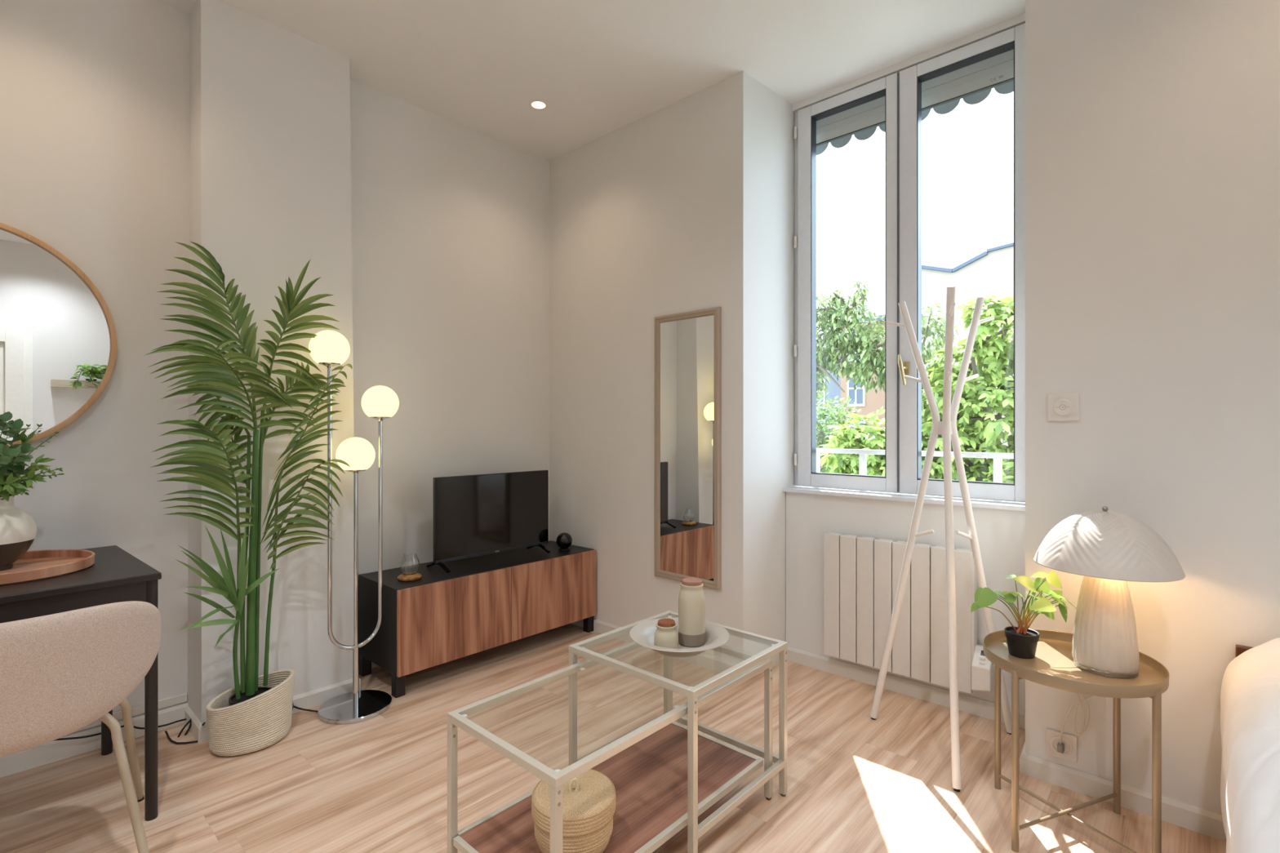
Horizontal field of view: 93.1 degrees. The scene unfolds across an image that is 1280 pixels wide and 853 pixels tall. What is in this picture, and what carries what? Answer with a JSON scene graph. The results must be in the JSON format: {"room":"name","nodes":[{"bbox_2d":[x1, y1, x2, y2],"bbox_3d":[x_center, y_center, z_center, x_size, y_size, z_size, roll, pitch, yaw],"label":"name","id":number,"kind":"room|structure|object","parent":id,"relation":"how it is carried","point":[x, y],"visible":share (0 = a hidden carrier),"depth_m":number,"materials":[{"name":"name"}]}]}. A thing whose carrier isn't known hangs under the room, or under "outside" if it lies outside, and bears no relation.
{"room":"studio apartment","nodes":[
{"label":"studio apartment","id":0,"kind":"room"},
{"bbox_2d":[187,0,354,723],"bbox_3d":[-1.568,-0.242,2.615,0.236,2.899,0.583,0,0,43],"label":"wall","id":1,"kind":"structure","parent":0,"point":[270,152],"depth_m":2.54,"materials":[{"name":"paint"}]},
{"bbox_2d":[0,0,549,734],"bbox_3d":[-2.150,-0.252,2.244,0.120,3.079,4.520,0,0,43],"label":"wall","id":2,"kind":"structure","parent":0,"point":[450,219],"depth_m":2.47,"materials":[{"name":"paint"}]},
{"bbox_2d":[0,222,117,448],"bbox_3d":[-2.260,-0.305,2.007,0.034,0.803,0.803,0,0,43],"label":"round wall mirror","id":3,"kind":"object","parent":2,"relation":"attached to","point":[59,344],"visible":0.92,"depth_m":2.16,"materials":[{"name":"brown mirror"}]},
{"bbox_2d":[74,693,187,732],"bbox_3d":[-2.698,1.106,1.548,0.012,0.033,2.514,0,0,43],"label":"trim","id":4,"kind":"structure","parent":2,"relation":"attached to","point":[175,700],"depth_m":2.37,"materials":[{"name":"paint"}]},
{"bbox_2d":[0,662,377,777],"bbox_3d":[-1.974,1.169,2.163,0.248,0.078,4.399,0,0,43],"label":"baseboard","id":5,"kind":"structure","parent":2,"relation":"attached to","point":[53,751],"depth_m":2.31,"materials":[{"name":"paint"}]},
{"bbox_2d":[157,0,1025,160],"bbox_3d":[-0.076,-1.741,0.717,5.000,0.100,4.831,0,0,43],"label":"ceiling","id":6,"kind":"structure","parent":0,"point":[600,68],"depth_m":2.69,"materials":[{"name":"paint"}]},
{"bbox_2d":[528,99,547,110],"bbox_3d":[-0.534,-1.689,3.189,0.100,0.004,0.100,0,0,43],"label":"recessed light","id":7,"kind":"object","parent":6,"relation":"in","point":[539,104],"visible":1,"depth_m":3.19,"materials":[{"name":"white plastic"}]},
{"bbox_2d":[0,623,1226,852],"bbox_3d":[-0.098,1.248,0.693,5.000,0.080,4.766,0,0,43],"label":"floor","id":8,"kind":"structure","parent":0,"point":[857,783],"depth_m":2.08,"materials":[{"name":"laminate"}]},
{"bbox_2d":[0,600,160,852],"bbox_3d":[-1.589,0.814,1.496,0.687,0.797,0.667,0,0,43],"label":"dining chair","id":9,"kind":"object","parent":8,"relation":"on","point":[61,673],"visible":1,"depth_m":1.37,"materials":[{"name":"fabric"}]},
{"bbox_2d":[0,545,161,821],"bbox_3d":[-2.135,0.830,1.609,0.672,0.755,1.250,0,0,40],"label":"dining table","id":10,"kind":"object","parent":8,"relation":"on","point":[116,575],"visible":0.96,"depth_m":1.83,"materials":[{"name":"black wood"}]},
{"bbox_2d":[0,549,94,586],"bbox_3d":[-1.942,0.436,1.861,0.400,0.034,0.400,0,0,43],"label":"serving tray","id":11,"kind":"object","parent":10,"relation":"on","point":[36,565],"visible":0.96,"depth_m":1.91,"materials":[{"name":"brown wood"}]},
{"bbox_2d":[0,495,36,571],"bbox_3d":[-1.997,0.331,1.868,0.197,0.226,0.197,0,0,43],"label":"vase","id":12,"kind":"object","parent":11,"relation":"on","point":[18,529],"visible":0.94,"depth_m":1.86,"materials":[{"name":"white ceramic"}]},
{"bbox_2d":[0,411,64,501],"bbox_3d":[-1.954,0.164,1.857,0.365,0.440,0.198,0,0,27],"label":"bouquet","id":13,"kind":"object","parent":12,"relation":"in","point":[11,484],"visible":1,"depth_m":1.84,"materials":[{"name":"green plant"}]},
{"bbox_2d":[54,718,205,740],"bbox_3d":[-1.887,1.179,2.222,0.215,0.175,0.475,0,0,43],"label":"power cable","id":14,"kind":"object","parent":8,"relation":"on","point":[190,720],"visible":0.5,"depth_m":2.33,"materials":[{"name":"rubber"}]},
{"bbox_2d":[205,669,294,755],"bbox_3d":[-1.482,1.090,2.318,0.213,0.229,0.291,0,0,43],"label":"woven basket","id":15,"kind":"object","parent":8,"relation":"on","point":[258,722],"visible":0.92,"depth_m":2.25,"materials":[{"name":"beige wicker"}]},
{"bbox_2d":[143,241,352,706],"bbox_3d":[-1.468,0.204,2.296,0.290,1.747,0.718,0,0,37],"label":"potted palm","id":16,"kind":"object","parent":15,"relation":"in","point":[212,370],"visible":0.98,"depth_m":2.27,"materials":[{"name":"green plant"}]},
{"bbox_2d":[228,686,271,706],"bbox_3d":[-1.483,1.053,2.315,0.146,0.050,0.146,0,0,43],"label":"pot","id":17,"kind":"object","parent":15,"relation":"in","point":[244,695],"depth_m":2.31,"materials":[{"name":"black soil"}]},
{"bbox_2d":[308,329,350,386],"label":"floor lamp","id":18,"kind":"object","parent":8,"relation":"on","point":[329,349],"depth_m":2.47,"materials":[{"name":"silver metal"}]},
{"bbox_2d":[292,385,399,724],"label":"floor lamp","id":19,"kind":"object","parent":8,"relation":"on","point":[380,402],"depth_m":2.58,"materials":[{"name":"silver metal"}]},
{"bbox_2d":[358,540,595,697],"bbox_3d":[-0.815,0.966,3.255,0.420,0.482,1.199,0,0,43],"label":"tv console","id":20,"kind":"object","parent":8,"relation":"on","point":[490,601],"visible":0.94,"depth_m":2.97,"materials":[{"name":"brown wood"}]},
{"bbox_2d":[397,551,422,582],"bbox_3d":[-1.091,0.664,2.870,0.108,0.122,0.108,0,0,43],"label":"candle holder","id":21,"kind":"object","parent":20,"relation":"on","point":[407,576],"visible":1,"depth_m":2.84,"materials":[{"name":"brown wood"}]},
{"bbox_2d":[399,551,419,575],"bbox_3d":[-1.091,0.657,2.870,0.091,0.108,0.091,0,0,43],"label":"glass shade","id":22,"kind":"object","parent":21,"relation":"on","point":[406,573],"depth_m":2.88,"materials":[{"name":"clear glass"}]},
{"bbox_2d":[426,470,550,573],"bbox_3d":[-0.785,0.491,3.301,0.188,0.465,0.718,0,0,43],"label":"television","id":23,"kind":"object","parent":20,"relation":"on","point":[475,515],"visible":1,"depth_m":3.26,"materials":[{"name":"black plastic"}]},
{"bbox_2d":[555,532,572,551],"bbox_3d":[-0.442,0.674,3.541,0.093,0.102,0.093,0,0,43],"label":"speaker","id":24,"kind":"object","parent":20,"relation":"on","point":[564,540],"visible":1,"depth_m":3.51},
{"bbox_2d":[447,641,772,852],"bbox_3d":[-0.039,0.983,1.783,0.449,0.450,0.904,0,0,43],"label":"coffee table","id":25,"kind":"object","parent":8,"relation":"on","point":[646,767],"visible":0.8,"depth_m":1.71,"materials":[{"name":"beige metal"}]},
{"bbox_2d":[531,768,616,852],"bbox_3d":[-0.171,0.995,1.571,0.217,0.173,0.217,0,0,0],"label":"lidded basket","id":26,"kind":"object","parent":25,"relation":"on","point":[588,798],"visible":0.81,"depth_m":1.51,"materials":[{"name":"wicker"}]},
{"bbox_2d":[568,610,786,852],"bbox_3d":[0.127,0.958,1.968,0.507,0.500,0.504,0,0,43],"label":"coffee table","id":27,"kind":"object","parent":8,"relation":"on","point":[695,831],"visible":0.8,"depth_m":1.90,"materials":[{"name":"beige metal"}]},
{"bbox_2d":[629,617,728,657],"bbox_3d":[0.124,0.682,1.921,0.316,0.052,0.316,0,0,43],"label":"shallow bowl","id":28,"kind":"object","parent":27,"relation":"on","point":[642,633],"visible":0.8,"depth_m":1.92,"materials":[{"name":"ceramic"}]},
{"bbox_2d":[653,617,678,648],"bbox_3d":[0.083,0.657,1.909,0.077,0.087,0.077,0,0,43],"label":"storage jar","id":29,"kind":"object","parent":28,"relation":"in","point":[666,635],"visible":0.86,"depth_m":1.88,"materials":[{"name":"beige ceramic"}]},
{"bbox_2d":[678,577,705,647],"bbox_3d":[0.167,0.599,1.957,0.087,0.204,0.087,0,0,43],"label":"storage jar","id":30,"kind":"object","parent":28,"relation":"in","point":[691,597],"visible":1,"depth_m":1.92,"materials":[{"name":"beige ceramic"}]},
{"bbox_2d":[870,286,1011,791],"bbox_3d":[1.106,0.356,2.329,0.469,1.705,0.575,0,0,43],"label":"coat rack","id":31,"kind":"object","parent":8,"relation":"on","point":[947,427],"visible":0.98,"depth_m":2.31,"materials":[{"name":"wood"}]},
{"bbox_2d":[982,628,1169,852],"bbox_3d":[1.275,0.942,1.800,0.447,0.532,0.450,0,0,43],"label":"side table","id":32,"kind":"object","parent":8,"relation":"on","point":[1052,665],"visible":0.77,"depth_m":1.72,"materials":[{"name":"metal"}]},
{"bbox_2d":[970,571,1076,658],"bbox_3d":[1.183,0.576,1.858,0.330,0.263,0.151,0,0,-5],"label":"potted plant","id":33,"kind":"object","parent":32,"relation":"on","point":[1022,642],"visible":1,"depth_m":1.85,"materials":[{"name":"green plant"}]},
{"bbox_2d":[982,628,1169,698],"bbox_3d":[1.274,0.699,1.798,0.447,0.046,0.447,0,0,43],"label":"tray","id":34,"kind":"object","parent":32,"relation":"on","point":[1052,665],"depth_m":1.73,"materials":[{"name":"metal"}]},
{"bbox_2d":[1033,506,1185,753],"bbox_3d":[1.376,0.662,1.790,0.349,0.848,0.405,0,0,43],"label":"table lamp","id":35,"kind":"object","parent":32,"relation":"on","point":[1111,549],"visible":0.99,"depth_m":1.71,"materials":[{"name":"ceramic"}]},
{"bbox_2d":[1235,644,1253,657],"bbox_3d":[1.593,0.919,0.507,1.494,0.577,2.016,0,0,43],"label":"bed","id":36,"kind":"object","parent":8,"relation":"on","point":[1239,649],"visible":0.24,"depth_m":1.73,"materials":[{"name":"brown wood"}]},
{"bbox_2d":[1220,637,1279,852],"bbox_3d":[1.583,0.837,0.492,1.576,0.642,1.950,0,0,43],"label":"duvet","id":37,"kind":"object","parent":36,"relation":"on","point":[1250,694],"visible":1,"depth_m":1.23,"materials":[{"name":"fabric"}]},
{"bbox_2d":[549,71,1013,663],"bbox_3d":[0.585,-0.252,3.244,2.800,3.079,0.650,0,0,43],"label":"wall","id":38,"kind":"structure","parent":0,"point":[687,205],"depth_m":3.20,"materials":[{"name":"paint"}]},
{"bbox_2d":[653,306,721,590],"bbox_3d":[0.236,0.110,3.108,0.423,1.386,0.022,0,0,43],"label":"wall mirror","id":39,"kind":"object","parent":38,"relation":"attached to","point":[687,345],"visible":0.93,"depth_m":3.10,"materials":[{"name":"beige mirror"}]},
{"bbox_2d":[570,618,1025,729],"bbox_3d":[0.498,1.174,3.122,2.567,0.068,0.380,0,0,43],"label":"baseboard","id":40,"kind":"structure","parent":38,"relation":"attached to","point":[967,704],"depth_m":2.86,"materials":[{"name":"paint"}]},
{"bbox_2d":[816,48,1013,146],"bbox_3d":[1.276,-1.572,2.904,1.100,0.172,0.016,0,0,43],"label":"roller shutter","id":41,"kind":"object","parent":38,"relation":"attached to","point":[997,70],"visible":0.47,"depth_m":2.80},
{"bbox_2d":[786,492,1025,711],"bbox_3d":[1.243,0.815,2.855,1.104,0.946,0.234,0,0,43],"label":"wall","id":42,"kind":"structure","parent":0,"point":[1001,533],"depth_m":2.82,"materials":[{"name":"paint"}]},
{"bbox_2d":[782,486,1025,511],"bbox_3d":[1.184,0.330,2.796,1.120,0.020,0.113,0,0,43],"label":"window sill","id":43,"kind":"structure","parent":42,"relation":"on","point":[876,495],"depth_m":2.74,"materials":[{"name":"white plastic"}]},
{"bbox_2d":[823,532,994,693],"bbox_3d":[1.172,0.811,2.703,0.723,0.586,0.100,0,0,45],"label":"radiator","id":44,"kind":"object","parent":42,"relation":"attached to","point":[861,575],"visible":0.84,"depth_m":2.68,"materials":[{"name":"white metal"}]},
{"bbox_2d":[794,22,1025,502],"bbox_3d":[1.220,-0.671,2.830,1.102,1.974,0.153,0,0,43],"label":"window","id":45,"kind":"structure","parent":42,"relation":"in","point":[901,91],"depth_m":2.82,"materials":[{"name":"white plastic"}]},
{"bbox_2d":[801,486,1025,503],"bbox_3d":[1.350,0.374,2.984,1.360,0.068,0.100,0,0,43],"label":"trim","id":46,"kind":"structure","parent":42,"relation":"attached to","point":[802,486],"depth_m":3.02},
{"bbox_2d":[792,13,1025,112],"bbox_3d":[1.265,-1.725,2.880,1.104,0.133,0.169,0,0,43],"label":"lintel","id":47,"kind":"object","parent":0,"point":[1013,22],"visible":0.15,"depth_m":2.77,"materials":[{"name":"paint"}]},
{"bbox_2d":[816,80,1013,155],"bbox_3d":[1.344,-1.559,2.932,1.156,0.186,0.003,0,0,43],"label":"scalloped valance","id":48,"kind":"object","parent":47,"relation":"attached to","point":[1006,88],"visible":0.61,"depth_m":2.86,"materials":[{"name":"grey fabric"}]},
{"bbox_2d":[1025,0,1279,814],"bbox_3d":[2.462,-0.252,1.490,2.541,3.079,0.600,0,0,43],"label":"wall","id":49,"kind":"structure","parent":0,"point":[1153,126],"depth_m":1.86,"materials":[{"name":"paint"}]},
{"bbox_2d":[1046,728,1077,763],"bbox_3d":[1.415,1.073,2.035,0.086,0.086,0.012,0,0,43],"label":"wall socket","id":50,"kind":"object","parent":49,"relation":"attached to","point":[1070,742],"visible":0.98,"depth_m":2.03,"materials":[{"name":"white plastic"}]},
{"bbox_2d":[1048,393,1079,421],"bbox_3d":[1.415,-0.063,2.028,0.086,0.091,0.021,0,0,43],"label":"switch","id":51,"kind":"object","parent":49,"relation":"attached to","point":[1061,406],"visible":1,"depth_m":2.02,"materials":[{"name":"white plastic"}]},
{"bbox_2d":[1019,742,1226,841],"bbox_3d":[2.325,1.174,1.437,2.432,0.068,0.365,0,0,43],"label":"baseboard","id":52,"kind":"structure","parent":49,"relation":"attached to","point":[1206,822],"depth_m":1.92,"materials":[{"name":"paint"}]},
{"label":"outside","id":53,"kind":"structure","parent":0,"visible":0},
{"bbox_3d":[12.590,4.308,33.037,100.000,0.200,59.200,0,0,43],"label":"ground","id":54,"kind":"structure","parent":53,"visible":0},
{"bbox_2d":[817,444,835,472],"bbox_3d":[3.068,2.176,8.945,1.370,4.062,1.272,0,0,43],"label":"bush","id":55,"kind":"object","parent":54,"relation":"on","point":[830,467],"visible":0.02,"depth_m":8.97,"materials":[{"name":"green plant"}]},
{"bbox_2d":[816,350,840,445],"bbox_3d":[8.668,0.308,30.460,4.900,7.800,4.300,0,0,43],"label":"house","id":56,"kind":"structure","parent":54,"relation":"on","point":[833,391],"depth_m":27.84,"materials":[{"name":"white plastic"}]},
{"bbox_2d":[816,392,851,472],"bbox_3d":[3.975,1.736,13.251,1.320,4.944,1.396,0,0,43],"label":"bush","id":57,"kind":"object","parent":54,"relation":"on","point":[821,439],"visible":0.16,"depth_m":13.09,"materials":[{"name":"green plant"}]},
{"bbox_2d":[817,395,865,469],"bbox_3d":[5.164,1.714,15.572,1.332,4.987,1.308,0,0,-26],"label":"bush","id":58,"kind":"object","parent":54,"relation":"on","point":[836,397],"visible":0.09,"depth_m":15.40,"materials":[{"name":"green plant"}]},
{"bbox_2d":[840,315,884,430],"bbox_3d":[11.352,-0.092,25.286,4.750,8.600,4.300,0,0,43],"label":"house","id":59,"kind":"structure","parent":54,"relation":"on","point":[869,402],"depth_m":24.75,"materials":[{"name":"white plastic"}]},
{"bbox_2d":[816,278,959,399],"bbox_3d":[3.710,0.805,10.823,1.613,6.822,3.529,0,0,-38],"label":"tree","id":60,"kind":"object","parent":54,"relation":"on","point":[872,360],"visible":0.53,"depth_m":10.54,"materials":[{"name":"green plant"}]},
{"bbox_2d":[820,293,1013,483],"bbox_3d":[3.240,1.429,6.196,3.407,5.580,1.476,0,0,23],"label":"hedge","id":61,"kind":"object","parent":54,"relation":"on","point":[980,397],"visible":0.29,"depth_m":5.98,"materials":[{"name":"green plant"}]},
{"bbox_2d":[921,242,1013,449],"bbox_3d":[12.298,-0.610,15.745,9.069,9.635,3.090,0,0,43],"label":"building","id":62,"kind":"structure","parent":54,"relation":"on","point":[991,272],"depth_m":16.73,"materials":[{"name":"stone"}]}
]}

